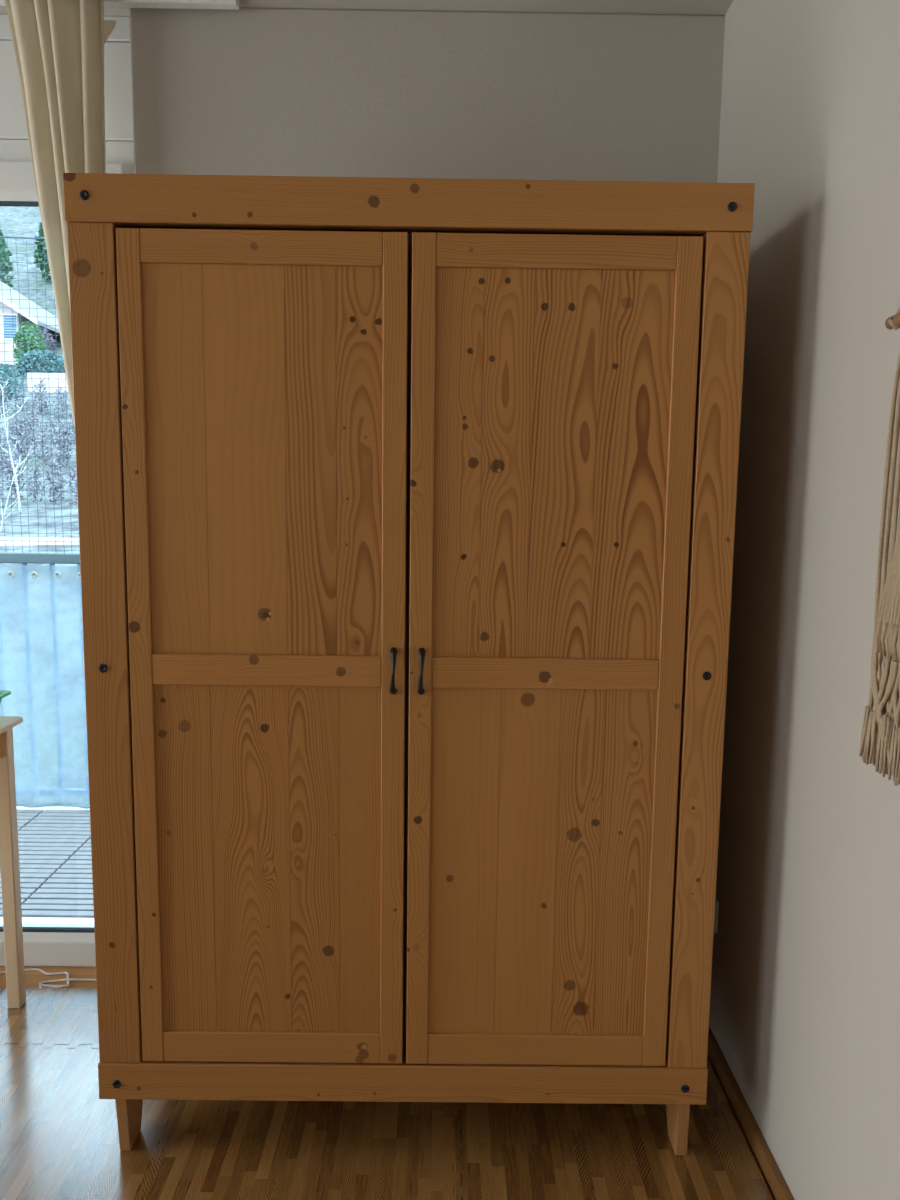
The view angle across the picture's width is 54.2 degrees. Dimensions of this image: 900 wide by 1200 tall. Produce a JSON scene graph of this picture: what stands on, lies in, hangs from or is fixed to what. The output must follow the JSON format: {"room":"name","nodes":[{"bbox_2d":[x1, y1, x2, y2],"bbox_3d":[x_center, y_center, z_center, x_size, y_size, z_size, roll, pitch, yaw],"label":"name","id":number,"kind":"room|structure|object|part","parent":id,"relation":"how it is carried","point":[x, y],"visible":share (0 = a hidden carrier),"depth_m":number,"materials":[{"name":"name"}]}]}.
{"room":"bedroom","nodes":[
{"label":"bedroom","id":0,"kind":"room"},
{"bbox_2d":[0,0,733,15],"bbox_3d":[-1.040,-1.282,0.221,3.653,0.120,4.301,1,7,0],"label":"ceiling","id":1,"kind":"structure","parent":0,"point":[652,7],"depth_m":2.14,"materials":[{"name":"paint"}]},
{"bbox_2d":[0,0,239,9],"bbox_3d":[-1.633,-1.455,2.117,2.246,0.018,0.032,1,7,0],"label":"rail","id":2,"kind":"object","parent":1,"relation":"attached to","point":[166,4],"visible":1,"depth_m":2.12,"materials":[{"name":"white metal"}]},
{"bbox_2d":[5,0,115,427],"bbox_3d":[-0.826,-0.192,2.235,0.498,2.493,0.061,1,7,0],"label":"curtain","id":3,"kind":"object","parent":2,"relation":"hanging from","point":[58,45],"visible":0.31,"depth_m":2.10,"materials":[{"name":"fabric"}]},
{"bbox_2d":[0,966,773,1198],"bbox_3d":[-1.074,1.331,0.475,3.653,0.060,4.161,1,7,0],"label":"floor","id":4,"kind":"structure","parent":0,"point":[32,978],"depth_m":2.46,"materials":[{"name":"brown wood"}]},
{"bbox_2d":[0,968,95,987],"bbox_3d":[-1.144,1.050,2.446,0.627,0.011,0.091,2,7,8],"label":"power cable","id":5,"kind":"object","parent":4,"relation":"on","point":[68,979],"visible":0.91,"depth_m":2.44,"materials":[{"name":"white plastic"}]},
{"bbox_2d":[0,988,98,1048],"bbox_3d":[-0.903,1.076,2.261,0.624,0.012,0.260,1,7,0],"label":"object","id":6,"kind":"structure","parent":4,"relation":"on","point":[49,1017],"depth_m":2.25,"materials":[{"name":"wood"}]},
{"bbox_2d":[0,716,25,1007],"bbox_3d":[-1.341,0.706,2.048,0.482,0.763,0.520,1,7,0],"label":"table","id":7,"kind":"object","parent":6,"relation":"on","point":[9,849],"visible":1,"depth_m":2.25,"materials":[{"name":"brown wood"}]},
{"bbox_2d":[0,690,10,703],"bbox_3d":[-1.219,0.280,2.110,0.212,0.068,0.282,1,7,0],"label":"plastic tub","id":8,"kind":"object","parent":7,"relation":"on","point":[3,693],"visible":1,"depth_m":2.22,"materials":[{"name":"green plastic"}]},
{"bbox_2d":[0,1044,180,1199],"bbox_3d":[-0.902,1.128,1.840,0.624,0.012,0.620,1,7,0],"label":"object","id":9,"kind":"structure","parent":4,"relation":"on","point":[59,1140],"depth_m":1.86,"materials":[{"name":"wood"}]},
{"bbox_2d":[137,1100,461,1199],"bbox_3d":[-0.291,1.135,1.844,0.629,0.012,0.620,1,7,0],"label":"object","id":10,"kind":"structure","parent":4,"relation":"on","point":[214,1149],"depth_m":1.80,"materials":[{"name":"wood"}]},
{"bbox_2d":[63,173,754,1154],"bbox_3d":[-0.085,0.165,1.935,1.220,1.898,0.582,1,7,0],"label":"wardrobe","id":11,"kind":"object","parent":10,"relation":"on","point":[406,507],"visible":1,"depth_m":1.66,"materials":[{"name":"brown wood"}]},
{"bbox_3d":[-0.649,0.126,1.670,0.082,1.605,0.026,1,7,0],"label":"post","id":12,"kind":"part","parent":11,"relation":"part of","materials":[{"name":"brown wood"}]},
{"bbox_3d":[-0.666,1.058,1.846,0.025,0.132,0.122,1,7,0],"label":"leg","id":13,"kind":"part","parent":11,"relation":"part of","materials":[{"name":"brown wood"}]},
{"bbox_3d":[-0.335,-0.629,1.575,0.431,0.058,0.020,1,7,0],"label":"rail","id":14,"kind":"part","parent":11,"relation":"part of","materials":[{"name":"brown wood"}]},
{"bbox_3d":[-0.345,0.132,1.669,0.431,0.059,0.020,1,7,0],"label":"rail","id":15,"kind":"part","parent":11,"relation":"part of","materials":[{"name":"brown wood"}]},
{"bbox_3d":[-0.355,0.892,1.763,0.431,0.062,0.020,1,7,0],"label":"rail","id":16,"kind":"part","parent":11,"relation":"part of","materials":[{"name":"brown wood"}]},
{"bbox_3d":[-0.106,0.135,1.649,0.015,0.090,0.022,1,7,0],"label":"handle","id":17,"kind":"part","parent":11,"relation":"part of","materials":[{"name":"black metal"}]},
{"bbox_3d":[-0.093,0.968,1.776,1.220,0.077,0.028,1,7,0],"label":"rail","id":18,"kind":"part","parent":11,"relation":"part of","materials":[{"name":"brown wood"}]},
{"bbox_3d":[-0.072,-0.705,1.568,1.220,0.082,0.028,1,7,0],"label":"rail","id":19,"kind":"part","parent":11,"relation":"part of","materials":[{"name":"brown wood"}]},
{"bbox_3d":[-0.054,0.136,1.649,0.015,0.090,0.022,1,7,0],"label":"handle","id":20,"kind":"part","parent":11,"relation":"part of","materials":[{"name":"black metal"}]},
{"bbox_3d":[0.182,0.138,1.679,0.510,1.585,0.006,1,7,0],"label":"door","id":21,"kind":"part","parent":11,"relation":"part of","materials":[{"name":"brown wood"}]},
{"bbox_3d":[0.170,0.898,1.766,0.429,0.062,0.020,1,7,0],"label":"rail","id":22,"kind":"part","parent":11,"relation":"part of","materials":[{"name":"brown wood"}]},
{"bbox_3d":[0.180,0.138,1.672,0.429,0.059,0.020,1,7,0],"label":"rail","id":23,"kind":"part","parent":11,"relation":"part of","materials":[{"name":"brown wood"}]},
{"bbox_3d":[0.190,-0.623,1.578,0.429,0.058,0.020,1,7,0],"label":"rail","id":24,"kind":"part","parent":11,"relation":"part of","materials":[{"name":"brown wood"}]},
{"bbox_3d":[0.475,1.071,1.853,0.027,0.132,0.122,1,7,0],"label":"leg","id":25,"kind":"part","parent":11,"relation":"part of","materials":[{"name":"brown wood"}]},
{"bbox_3d":[0.486,0.140,1.676,0.078,1.605,0.026,1,7,0],"label":"post","id":26,"kind":"part","parent":11,"relation":"part of","materials":[{"name":"brown wood"}]},
{"bbox_2d":[453,1057,773,1199],"bbox_3d":[0.316,1.143,1.847,0.619,0.012,0.620,1,7,0],"label":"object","id":27,"kind":"structure","parent":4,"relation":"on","point":[510,1151],"depth_m":1.81,"materials":[{"name":"wood"}]},
{"bbox_2d":[129,8,724,182],"bbox_3d":[-0.022,-0.204,2.426,1.565,2.535,0.220,1,7,0],"label":"wall","id":28,"kind":"structure","parent":0,"point":[243,91],"depth_m":2.18,"materials":[{"name":"paint"}]},
{"bbox_2d":[0,14,129,41],"bbox_3d":[-1.782,-1.456,2.273,1.988,0.058,0.140,1,7,0],"label":"trim","id":29,"kind":"structure","parent":28,"relation":"attached to","point":[121,31],"depth_m":2.21,"materials":[{"name":"white paint"}]},
{"bbox_2d":[0,40,132,140],"bbox_3d":[-1.784,-1.310,2.292,1.988,0.234,0.138,1,7,0],"label":"trim","id":30,"kind":"structure","parent":28,"relation":"attached to","point":[117,55],"depth_m":2.23,"materials":[{"name":"white paint"}]},
{"bbox_2d":[0,139,133,966],"bbox_3d":[-1.801,-0.060,2.421,1.988,2.273,0.200,1,7,0],"label":"window frame","id":31,"kind":"structure","parent":28,"relation":"in","point":[46,941],"depth_m":2.49,"materials":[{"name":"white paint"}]},
{"bbox_3d":[-1.800,-0.078,2.425,1.988,2.239,0.096,1,7,0],"label":"frame","id":32,"kind":"part","parent":31,"relation":"part of","materials":[{"name":"white paint"}]},
{"bbox_2d":[709,0,899,1199],"bbox_3d":[0.730,0.070,0.291,0.120,2.535,4.091,1,7,0],"label":"wall","id":33,"kind":"structure","parent":0,"point":[804,1014],"depth_m":1.60,"materials":[{"name":"paint"}]},
{"bbox_2d":[714,898,718,933],"bbox_3d":[0.645,0.766,2.170,0.009,0.080,0.080,1,7,0],"label":"wall socket","id":34,"kind":"object","parent":33,"relation":"attached to","point":[716,901],"visible":0.2,"depth_m":2.13,"materials":[{"name":"white paint"}]},
{"bbox_2d":[707,1027,793,1199],"bbox_3d":[0.645,1.296,0.493,0.016,0.050,3.991,1,7,0],"label":"baseboard","id":35,"kind":"structure","parent":33,"relation":"attached to","point":[770,1170],"depth_m":1.87,"materials":[{"name":"brown wood"}]},
{"bbox_2d":[859,306,899,785],"bbox_3d":[0.640,-0.079,0.931,0.041,1.374,0.808,1,7,0],"label":"macrame hanging","id":36,"kind":"object","parent":33,"relation":"hanging from","point":[880,733],"visible":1,"depth_m":1.27,"materials":[{"name":"beige fabric"}]},
{"bbox_3d":[0.636,0.112,1.292,0.014,0.237,0.076,1,7,0],"label":"cord","id":37,"kind":"part","parent":36,"relation":"part of","materials":[{"name":"fabric"}]},
{"bbox_3d":[0.636,0.111,1.295,0.014,0.236,0.031,1,7,0],"label":"cord","id":38,"kind":"part","parent":36,"relation":"part of","materials":[{"name":"fabric"}]},
{"bbox_3d":[0.636,0.113,1.284,0.014,0.237,0.080,1,7,0],"label":"cord","id":39,"kind":"part","parent":36,"relation":"part of","materials":[{"name":"fabric"}]},
{"bbox_3d":[0.642,0.088,1.279,0.014,0.305,0.034,1,7,0],"label":"cord","id":40,"kind":"part","parent":36,"relation":"part of","materials":[{"name":"fabric"}]},
{"bbox_3d":[0.641,-0.097,1.291,0.021,0.628,0.036,1,7,0],"label":"cord","id":41,"kind":"part","parent":36,"relation":"part of","materials":[{"name":"fabric"}]},
{"bbox_3d":[0.636,0.113,1.286,0.014,0.236,0.060,1,7,0],"label":"cord","id":42,"kind":"part","parent":36,"relation":"part of","materials":[{"name":"fabric"}]},
{"bbox_3d":[0.641,-0.095,1.275,0.021,0.628,0.037,1,7,0],"label":"cord","id":43,"kind":"part","parent":36,"relation":"part of","materials":[{"name":"fabric"}]},
{"bbox_3d":[0.642,-0.092,1.258,0.021,0.628,0.037,1,7,0],"label":"cord","id":44,"kind":"part","parent":36,"relation":"part of","materials":[{"name":"fabric"}]},
{"bbox_3d":[0.640,0.089,1.269,0.009,0.306,0.068,2,7,7],"label":"cord","id":45,"kind":"part","parent":36,"relation":"part of","materials":[{"name":"fabric"}]},
{"bbox_3d":[0.639,-0.173,1.248,0.028,0.466,0.031,1,7,0],"label":"cord","id":46,"kind":"part","parent":36,"relation":"part of","materials":[{"name":"fabric"}]},
{"bbox_3d":[0.636,-0.173,1.241,0.030,0.466,0.022,7,9,41],"label":"cord","id":47,"kind":"part","parent":36,"relation":"part of","materials":[{"name":"fabric"}]},
{"bbox_3d":[0.639,-0.171,1.231,0.028,0.466,0.031,1,7,0],"label":"cord","id":48,"kind":"part","parent":36,"relation":"part of","materials":[{"name":"fabric"}]},
{"bbox_3d":[0.641,-0.094,1.267,0.021,0.628,0.038,1,7,0],"label":"cord","id":49,"kind":"part","parent":36,"relation":"part of","materials":[{"name":"fabric"}]},
{"bbox_3d":[0.636,-0.170,1.221,0.033,0.466,0.020,7,9,41],"label":"cord","id":50,"kind":"part","parent":36,"relation":"part of","materials":[{"name":"fabric"}]},
{"bbox_3d":[0.642,0.093,1.240,0.010,0.305,0.035,-1,7,-11],"label":"cord","id":51,"kind":"part","parent":36,"relation":"part of","materials":[{"name":"fabric"}]},
{"bbox_3d":[0.657,-0.577,1.067,0.018,0.419,0.397,0,7,-3],"label":"hanging cord","id":52,"kind":"part","parent":36,"relation":"part of","materials":[{"name":"fabric"}]},
{"bbox_3d":[0.642,0.090,1.260,0.010,0.305,0.035,-1,7,-11],"label":"cord","id":53,"kind":"part","parent":36,"relation":"part of","materials":[{"name":"fabric"}]},
{"bbox_3d":[0.640,0.092,1.250,0.009,0.306,0.068,2,7,7],"label":"cord","id":54,"kind":"part","parent":36,"relation":"part of","materials":[{"name":"fabric"}]},
{"bbox_3d":[0.636,-0.169,1.211,0.035,0.466,0.020,7,10,43],"label":"cord","id":55,"kind":"part","parent":36,"relation":"part of","materials":[{"name":"fabric"}]},
{"bbox_3d":[0.636,-0.168,1.201,0.020,0.466,0.037,-6,10,-42],"label":"cord","id":56,"kind":"part","parent":36,"relation":"part of","materials":[{"name":"fabric"}]},
{"bbox_3d":[0.639,-0.167,1.193,0.020,0.466,0.041,-3,8,-26],"label":"cord","id":57,"kind":"part","parent":36,"relation":"part of","materials":[{"name":"fabric"}]},
{"bbox_3d":[0.640,0.095,1.230,0.009,0.306,0.068,2,7,7],"label":"cord","id":58,"kind":"part","parent":36,"relation":"part of","materials":[{"name":"fabric"}]},
{"label":"outside","id":59,"kind":"structure","parent":0,"visible":0},
{"bbox_2d":[16,806,89,810],"bbox_3d":[-1.713,1.066,3.260,4.400,0.165,1.239,1,7,0],"label":"floor","id":60,"kind":"structure","parent":59,"point":[18,807],"depth_m":3.84,"materials":[{"name":"concrete"}]},
{"bbox_2d":[0,552,79,565],"bbox_3d":[-1.734,0.359,3.724,4.307,1.123,0.085,1,7,0],"label":"balcony railing","id":61,"kind":"object","parent":60,"relation":"on","point":[52,558],"visible":0.09,"depth_m":3.62,"materials":[{"name":"grey metal"}]},
{"bbox_2d":[0,236,78,552],"bbox_3d":[-1.614,-0.830,3.549,2.565,1.284,0.010,1,7,0],"label":"safety net","id":62,"kind":"object","parent":61,"relation":"on","point":[26,238],"visible":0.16,"depth_m":3.56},
{"bbox_2d":[0,565,89,808],"bbox_3d":[-1.707,0.370,3.666,4.202,1.034,0.048,1,7,0],"label":"privacy screen","id":63,"kind":"object","parent":61,"relation":"hanging from","point":[42,652],"visible":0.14,"depth_m":3.66,"materials":[{"name":"fabric"}]},
{"bbox_2d":[0,809,93,917],"bbox_3d":[-1.565,0.965,3.279,0.926,0.035,0.926,1,7,0],"label":"floor","id":64,"kind":"structure","parent":60,"relation":"on","point":[61,895],"depth_m":3.21,"materials":[{"name":"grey wood"}]},
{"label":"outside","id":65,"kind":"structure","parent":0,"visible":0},
{"bbox_2d":[0,206,79,806],"bbox_3d":[-10.564,-43.867,71.602,220.000,78.967,147.000,1,7,0],"label":"ground","id":66,"kind":"structure","parent":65,"point":[14,221],"depth_m":24.70,"materials":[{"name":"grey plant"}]},
{"bbox_2d":[0,475,5,504],"bbox_3d":[-8.453,-2.028,16.347,0.364,0.854,0.376,1,7,0],"label":"bare shrub","id":67,"kind":"object","parent":66,"relation":"on","point":[1,494],"visible":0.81,"depth_m":16.39,"materials":[{"name":"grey plant"}]},
{"bbox_2d":[0,384,9,416],"bbox_3d":[-14.262,-6.261,27.882,0.599,1.406,0.605,5,8,32],"label":"bare shrub","id":68,"kind":"object","parent":66,"relation":"on","point":[4,393],"visible":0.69,"depth_m":27.89,"materials":[{"name":"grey plant"}]},
{"bbox_2d":[0,432,12,470],"bbox_3d":[-10.277,-3.326,20.200,0.450,1.094,0.411,-4,8,-32],"label":"bare shrub","id":69,"kind":"object","parent":66,"relation":"on","point":[4,442],"visible":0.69,"depth_m":20.17,"materials":[{"name":"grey plant"}]},
{"bbox_2d":[0,230,14,286],"bbox_3d":[-29.199,-22.260,55.552,2.903,7.297,2.986,1,7,0],"label":"conifer","id":70,"kind":"object","parent":66,"relation":"on","point":[5,257],"visible":0.77,"depth_m":55.69,"materials":[{"name":"green plant"}]},
{"bbox_2d":[0,363,24,402],"bbox_3d":[-16.983,-8.029,33.207,1.834,1.771,1.273,1,7,0],"label":"shrub","id":71,"kind":"object","parent":66,"relation":"on","point":[4,372],"visible":0.66,"depth_m":33.08,"materials":[{"name":"teal plant"}]},
{"bbox_2d":[2,416,22,442],"bbox_3d":[-12.405,-4.799,24.950,0.525,0.997,0.508,1,7,0],"label":"bare shrub","id":72,"kind":"object","parent":66,"relation":"on","point":[10,419],"visible":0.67,"depth_m":24.91,"materials":[{"name":"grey plant"}]},
{"bbox_2d":[3,450,25,499],"bbox_3d":[-8.532,-2.449,17.181,0.420,1.153,0.402,-6,10,-42],"label":"bare shrub","id":73,"kind":"object","parent":66,"relation":"on","point":[21,475],"visible":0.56,"depth_m":17.18,"materials":[{"name":"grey plant"}]},
{"bbox_2d":[0,446,32,530],"bbox_3d":[-6.927,-1.710,13.940,0.677,1.540,0.437,1,7,0],"label":"sapling","id":74,"kind":"object","parent":66,"relation":"on","point":[16,470],"visible":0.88,"depth_m":13.93,"materials":[{"name":"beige plant"}]},
{"bbox_2d":[0,380,33,511],"bbox_3d":[-7.939,-2.843,15.761,0.701,2.771,0.726,5,8,32],"label":"sapling","id":75,"kind":"object","parent":66,"relation":"on","point":[5,422],"visible":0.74,"depth_m":15.73,"materials":[{"name":"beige plant"}]},
{"bbox_2d":[10,387,30,410],"bbox_3d":[-14.048,-6.523,28.755,0.623,1.124,0.604,3,7,17],"label":"bare shrub","id":76,"kind":"object","parent":66,"relation":"on","point":[17,388],"visible":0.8,"depth_m":28.70,"materials":[{"name":"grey plant"}]},
{"bbox_2d":[11,414,32,462],"bbox_3d":[-10.237,-3.775,21.049,0.446,1.359,0.488,-5,9,-38],"label":"bare shrub","id":77,"kind":"object","parent":66,"relation":"on","point":[20,425],"visible":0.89,"depth_m":21.02,"materials":[{"name":"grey plant"}]},
{"bbox_2d":[12,321,45,369],"bbox_3d":[-20.391,-12.084,42.745,1.555,2.827,1.399,1,7,0],"label":"shrub","id":78,"kind":"object","parent":66,"relation":"on","point":[24,345],"visible":0.48,"depth_m":42.44,"materials":[{"name":"green plant"}]},
{"bbox_2d":[0,281,59,366],"bbox_3d":[-27.114,-14.700,48.968,12.400,8.355,8.960,1,7,0],"label":"house","id":79,"kind":"structure","parent":66,"relation":"on","point":[6,328],"depth_m":45.67,"materials":[{"name":"tile"}]},
{"bbox_2d":[24,404,41,443],"bbox_3d":[-11.689,-4.840,24.640,0.538,1.264,0.552,1,7,0],"label":"bare shrub","id":80,"kind":"object","parent":66,"relation":"on","point":[31,414],"visible":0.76,"depth_m":24.61,"materials":[{"name":"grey plant"}]},
{"bbox_2d":[25,464,45,501],"bbox_3d":[-7.984,-2.248,16.922,0.367,0.908,0.363,1,7,0],"label":"bare shrub","id":81,"kind":"object","parent":66,"relation":"on","point":[38,469],"visible":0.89,"depth_m":16.88,"materials":[{"name":"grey plant"}]},
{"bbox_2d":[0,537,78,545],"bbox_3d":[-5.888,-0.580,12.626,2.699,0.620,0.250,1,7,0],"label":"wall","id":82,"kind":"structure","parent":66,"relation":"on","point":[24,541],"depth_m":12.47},
{"bbox_2d":[15,349,64,376],"bbox_3d":[-18.048,-10.255,38.937,2.455,1.689,1.319,1,7,0],"label":"hedge","id":83,"kind":"object","parent":66,"relation":"on","point":[34,356],"visible":0.62,"depth_m":38.65,"materials":[{"name":"teal plant"}]},
{"bbox_2d":[29,379,50,414],"bbox_3d":[-13.238,-6.519,28.458,0.607,1.337,0.605,6,9,36],"label":"bare shrub","id":84,"kind":"object","parent":66,"relation":"on","point":[41,408],"visible":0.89,"depth_m":28.40,"materials":[{"name":"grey plant"}]},
{"bbox_2d":[27,327,56,366],"bbox_3d":[-20.736,-12.528,44.732,1.506,2.679,1.426,1,7,0],"label":"shrub","id":85,"kind":"object","parent":66,"relation":"on","point":[51,347],"visible":0.1,"depth_m":44.60,"materials":[{"name":"plant"}]},
{"bbox_2d":[33,223,51,281],"bbox_3d":[-26.714,-24.651,59.292,2.695,6.684,2.800,1,7,0],"label":"conifer","id":86,"kind":"object","parent":66,"relation":"on","point":[41,250],"visible":0.1,"depth_m":58.82,"materials":[{"name":"green plant"}]},
{"bbox_2d":[32,425,52,465],"bbox_3d":[-9.618,-3.627,20.769,0.439,1.168,0.438,1,7,0],"label":"bare shrub","id":87,"kind":"object","parent":66,"relation":"on","point":[47,439],"visible":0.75,"depth_m":20.72,"materials":[{"name":"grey plant"}]},
{"bbox_2d":[27,373,67,392],"bbox_3d":[-15.757,-8.841,36.246,3.153,0.950,0.250,1,7,0],"label":"wall","id":88,"kind":"structure","parent":66,"relation":"on","point":[54,377],"depth_m":36.10,"materials":[{"name":"white paint"}]},
{"bbox_2d":[44,415,61,443],"bbox_3d":[-10.998,-4.688,24.362,0.504,0.993,0.520,1,7,0],"label":"bare shrub","id":89,"kind":"object","parent":66,"relation":"on","point":[50,420],"visible":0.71,"depth_m":24.28,"materials":[{"name":"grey plant"}]},
{"bbox_2d":[45,452,65,503],"bbox_3d":[-7.452,-2.263,16.591,0.403,1.101,0.406,1,7,0],"label":"bare shrub","id":90,"kind":"object","parent":66,"relation":"on","point":[51,477],"visible":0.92,"depth_m":16.58,"materials":[{"name":"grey plant"}]},
{"bbox_2d":[51,386,70,416],"bbox_3d":[-12.454,-6.317,28.181,0.622,1.078,0.602,1,7,0],"label":"bare shrub","id":91,"kind":"object","parent":66,"relation":"on","point":[62,409],"visible":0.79,"depth_m":28.13,"materials":[{"name":"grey plant"}]},
{"bbox_2d":[52,413,72,468],"bbox_3d":[-8.994,-3.652,20.476,0.488,1.356,0.479,8,10,44],"label":"bare shrub","id":92,"kind":"object","parent":66,"relation":"on","point":[64,449],"visible":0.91,"depth_m":20.43,"materials":[{"name":"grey plant"}]},
{"bbox_2d":[64,404,74,443],"bbox_3d":[-10.300,-4.804,24.032,0.520,1.284,0.544,1,7,0],"label":"bare shrub","id":93,"kind":"object","parent":66,"relation":"on","point":[69,422],"visible":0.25,"depth_m":23.99,"materials":[{"name":"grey plant"}]},
{"bbox_2d":[66,464,77,506],"bbox_3d":[-6.939,-2.093,16.333,0.356,0.900,0.358,1,7,0],"label":"bare shrub","id":94,"kind":"object","parent":66,"relation":"on","point":[75,500],"visible":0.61,"depth_m":16.28,"materials":[{"name":"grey plant"}]}
]}

